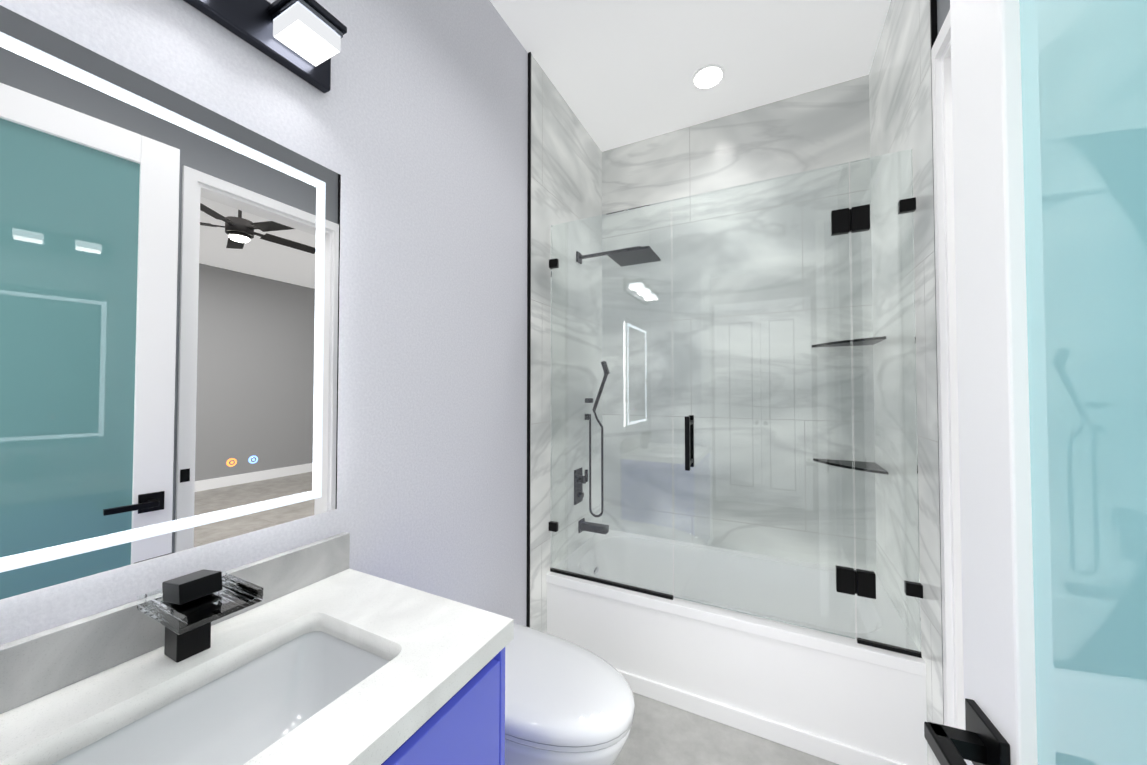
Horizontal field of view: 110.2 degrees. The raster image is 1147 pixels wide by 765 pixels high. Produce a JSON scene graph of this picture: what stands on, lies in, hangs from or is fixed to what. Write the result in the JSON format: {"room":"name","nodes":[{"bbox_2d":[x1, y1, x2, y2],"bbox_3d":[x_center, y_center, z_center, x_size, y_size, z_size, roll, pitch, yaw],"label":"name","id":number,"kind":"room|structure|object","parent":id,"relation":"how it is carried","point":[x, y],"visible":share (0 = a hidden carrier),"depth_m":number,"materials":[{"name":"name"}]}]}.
{"room":"bathroom","nodes":[
{"label":"bathroom","id":0,"kind":"room"},
{"bbox_2d":[0,0,527,644],"bbox_3d":[-0.468,-0.108,1.564,0.130,3.000,2.935,-1,-1,27],"label":"wall","id":1,"kind":"structure","parent":0,"point":[410,126],"depth_m":1.28,"materials":[{"name":"paint"}]},
{"bbox_2d":[0,5,340,599],"bbox_3d":[-0.761,-0.116,0.793,0.030,0.880,0.591,-1,-1,27],"label":"led mirror","id":2,"kind":"object","parent":1,"relation":"attached to","point":[169,302],"visible":1,"depth_m":0.73,"materials":[{"name":"white mirror"}]},
{"bbox_2d":[183,0,346,92],"bbox_3d":[-0.726,-0.820,0.760,0.140,0.110,0.590,-1,-1,27],"label":"sconce","id":3,"kind":"object","parent":1,"relation":"attached to","point":[301,39],"visible":1,"depth_m":0.91,"materials":[{"name":"black metal"}]},
{"bbox_2d":[526,52,530,626],"bbox_3d":[-0.213,-0.101,1.910,0.015,3.000,0.008,-1,-1,27],"label":"trim","id":4,"kind":"structure","parent":1,"relation":"attached to","point":[528,339],"depth_m":1.91,"materials":[{"name":"black metal"}]},
{"bbox_2d":[530,54,601,632],"bbox_3d":[-0.009,-0.092,2.321,0.012,3.000,0.910,-1,-1,27],"label":"wall tile","id":5,"kind":"structure","parent":1,"relation":"attached to","point":[566,168],"depth_m":2.18,"materials":[{"name":"tile"}]},
{"bbox_2d":[574,467,587,504],"bbox_3d":[0.053,0.609,2.342,0.065,0.200,0.100,-1,-1,27],"label":"shower valve","id":6,"kind":"object","parent":5,"relation":"attached to","point":[577,471],"depth_m":2.33,"materials":[{"name":"black metal"}]},
{"bbox_2d":[578,518,608,533],"bbox_3d":[0.120,0.854,2.354,0.170,0.070,0.070,-1,-1,27],"label":"tub spout","id":7,"kind":"object","parent":5,"relation":"attached to","point":[598,526],"depth_m":2.34,"materials":[{"name":"black metal"}]},
{"bbox_2d":[585,361,609,516],"bbox_3d":[0.144,0.344,2.431,0.154,0.946,0.036,-1,-1,27],"label":"shower rail","id":8,"kind":"object","parent":5,"relation":"attached to","point":[599,394],"depth_m":2.42,"materials":[{"name":"black metal"}]},
{"bbox_2d":[576,246,660,266],"bbox_3d":[0.237,-0.737,2.289,0.468,0.082,0.240,-1,-1,27],"label":"shower head","id":9,"kind":"object","parent":5,"relation":"attached to","point":[622,255],"depth_m":2.25},
{"bbox_2d":[490,0,890,151],"bbox_3d":[0.269,-1.665,1.227,1.780,0.100,2.935,-1,-1,27],"label":"ceiling","id":10,"kind":"structure","parent":0,"point":[619,73],"depth_m":1.93,"materials":[{"name":"white paint"}]},
{"bbox_2d":[691,64,724,89],"bbox_3d":[0.703,-1.593,2.090,0.170,0.008,0.170,-1,-1,27],"label":"recessed light","id":11,"kind":"object","parent":10,"relation":"in","point":[708,76],"visible":1,"depth_m":2.08,"materials":[{"name":"white paint"}]},
{"bbox_2d":[613,692,838,764],"bbox_3d":[0.269,1.434,1.162,1.780,0.100,2.935,-1,-1,27],"label":"floor","id":12,"kind":"structure","parent":0,"point":[661,733],"depth_m":1.54,"materials":[{"name":"grey tile"}]},
{"bbox_2d":[0,532,513,764],"bbox_3d":[-0.545,0.861,0.616,0.557,1.024,0.762,-1,-1,27],"label":"bathroom vanity","id":13,"kind":"object","parent":12,"relation":"on","point":[320,652],"visible":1,"depth_m":0.71,"materials":[{"name":"blue"}]},
{"bbox_2d":[505,623,634,764],"bbox_3d":[-0.135,1.151,1.289,0.680,0.472,0.409,-1,-1,27],"label":"toilet","id":14,"kind":"object","parent":12,"relation":"on","point":[568,702],"visible":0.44,"depth_m":1.15,"materials":[{"name":"white ceramic"}]},
{"bbox_2d":[546,529,927,764],"bbox_3d":[0.694,1.184,2.013,1.490,0.436,0.752,-1,-1,27],"label":"tub","id":15,"kind":"object","parent":12,"relation":"on","point":[838,699],"visible":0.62,"depth_m":1.68,"materials":[{"name":"white ceramic"}]},
{"bbox_2d":[549,149,922,657],"bbox_3d":[0.544,0.067,1.738,1.493,1.783,0.110,-1,-1,27],"label":"screen","id":16,"kind":"object","parent":15,"relation":"on","point":[858,582],"visible":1,"depth_m":1.63,"materials":[{"name":"clear glass"}]},
{"bbox_2d":[937,0,949,33],"bbox_3d":[1.007,-0.123,0.824,0.130,3.000,2.935,-1,-1,27],"label":"wall","id":17,"kind":"structure","parent":0,"point":[943,7],"depth_m":1.22,"materials":[{"name":"grey paint"}]},
{"bbox_2d":[812,336,885,347],"bbox_3d":[1.351,-0.199,1.985,0.270,0.012,0.270,-1,-1,27],"label":"corner shelf","id":18,"kind":"object","parent":17,"relation":"attached to","point":[846,342],"depth_m":1.98,"materials":[{"name":"black metal"}]},
{"bbox_2d":[813,458,887,474],"bbox_3d":[1.351,0.411,1.972,0.270,0.012,0.270,-1,-1,27],"label":"corner shelf","id":19,"kind":"object","parent":17,"relation":"attached to","point":[851,464],"depth_m":1.98,"materials":[{"name":"black metal"}]},
{"bbox_2d":[869,0,943,764],"bbox_3d":[1.339,-0.106,1.645,0.012,3.000,0.910,-1,-1,27],"label":"wall tile","id":20,"kind":"structure","parent":17,"relation":"attached to","point":[900,105],"depth_m":1.51,"materials":[{"name":"tile"}]},
{"bbox_2d":[930,0,943,723],"bbox_3d":[1.132,-0.115,1.235,0.015,3.000,0.008,-1,-1,27],"label":"trim","id":21,"kind":"structure","parent":17,"relation":"attached to","point":[933,21],"depth_m":1.25,"materials":[{"name":"black metal"}]},
{"bbox_2d":[931,10,964,759],"bbox_3d":[1.029,0.163,0.866,0.165,2.430,0.780,-1,-1,27],"label":"door frame","id":22,"kind":"structure","parent":17,"relation":"attached to","point":[951,577],"depth_m":1.20,"materials":[{"name":"white paint"}]},
{"bbox_3d":[0.898,-0.089,2.448,1.520,3.000,0.130,-1,-1,27],"label":"wall","id":23,"kind":"structure","parent":0,"visible":0},
{"bbox_2d":[602,75,876,573],"bbox_3d":[0.867,-0.091,2.384,1.496,3.000,0.012,-1,-1,27],"label":"wall tile","id":24,"kind":"structure","parent":23,"relation":"attached to","point":[820,128],"depth_m":2.31,"materials":[{"name":"tile"}]},
{"bbox_3d":[-0.359,-0.142,-0.059,1.520,3.000,0.130,-1,-1,27],"label":"wall","id":25,"kind":"structure","parent":0,"visible":0},
{"bbox_2d":[924,0,1146,764],"bbox_3d":[0.383,0.159,0.151,0.194,2.392,0.912,-1,-1,27],"label":"bathroom door","id":26,"kind":"structure","parent":25,"relation":"in","point":[1049,110],"depth_m":0.43,"materials":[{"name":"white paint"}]}
]}

